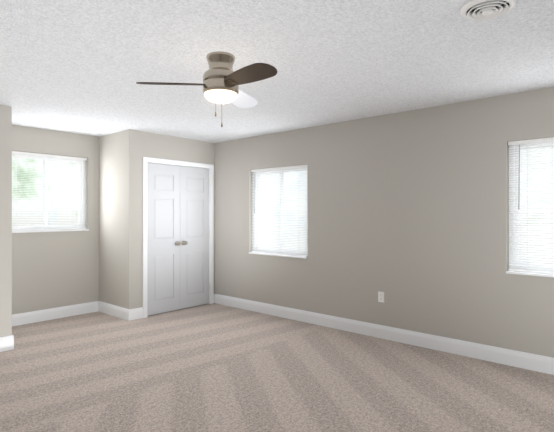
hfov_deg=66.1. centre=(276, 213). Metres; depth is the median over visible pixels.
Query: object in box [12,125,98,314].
wall
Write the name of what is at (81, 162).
window
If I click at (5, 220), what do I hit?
wall
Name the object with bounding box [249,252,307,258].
window sill
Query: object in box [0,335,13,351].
baseboard
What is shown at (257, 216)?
window
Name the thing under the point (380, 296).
electrical outlet plate
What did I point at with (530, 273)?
window sill
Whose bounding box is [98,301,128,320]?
baseboard
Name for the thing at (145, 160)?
door frame
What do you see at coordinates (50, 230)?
window sill
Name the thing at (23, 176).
backdrop
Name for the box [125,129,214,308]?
wall
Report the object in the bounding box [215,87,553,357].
wall
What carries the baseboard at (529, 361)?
attached to the wall at (408, 213)
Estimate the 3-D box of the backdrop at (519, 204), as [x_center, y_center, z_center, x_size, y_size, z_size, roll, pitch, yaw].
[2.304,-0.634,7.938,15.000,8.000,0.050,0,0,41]
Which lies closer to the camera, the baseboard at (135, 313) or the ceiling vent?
the ceiling vent
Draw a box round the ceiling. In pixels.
[0,0,553,142]
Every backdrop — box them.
[12,157,78,230]
[261,148,553,263]
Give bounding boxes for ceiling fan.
[136,51,276,126]
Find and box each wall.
[0,105,11,336]
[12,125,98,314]
[99,130,124,307]
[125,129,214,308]
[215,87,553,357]
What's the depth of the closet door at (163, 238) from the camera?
5.82 m
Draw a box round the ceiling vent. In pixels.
[460,0,516,19]
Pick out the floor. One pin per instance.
(214, 367)
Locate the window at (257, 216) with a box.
[251,164,307,255]
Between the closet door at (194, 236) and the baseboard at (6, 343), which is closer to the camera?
the baseboard at (6, 343)
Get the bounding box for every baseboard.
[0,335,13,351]
[12,301,97,326]
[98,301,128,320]
[128,307,142,320]
[215,294,553,374]
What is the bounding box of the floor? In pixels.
[0,303,553,431]
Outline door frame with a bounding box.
[142,157,213,317]
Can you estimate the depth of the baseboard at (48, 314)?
5.50 m
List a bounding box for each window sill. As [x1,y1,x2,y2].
[12,229,88,232]
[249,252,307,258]
[506,270,553,276]
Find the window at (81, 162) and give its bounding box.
[12,151,86,230]
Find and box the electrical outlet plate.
[378,291,383,302]
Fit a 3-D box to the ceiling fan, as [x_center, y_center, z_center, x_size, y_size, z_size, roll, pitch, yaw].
[-0.295,-0.823,2.885,0.918,0.501,0.971,0,0,41]
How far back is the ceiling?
2.97 m
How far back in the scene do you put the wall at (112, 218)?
5.71 m
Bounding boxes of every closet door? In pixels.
[147,163,180,315]
[180,166,208,308]
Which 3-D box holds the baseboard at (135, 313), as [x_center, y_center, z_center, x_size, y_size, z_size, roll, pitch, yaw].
[-1.821,1.295,5.492,0.015,0.142,0.205,0,0,41]

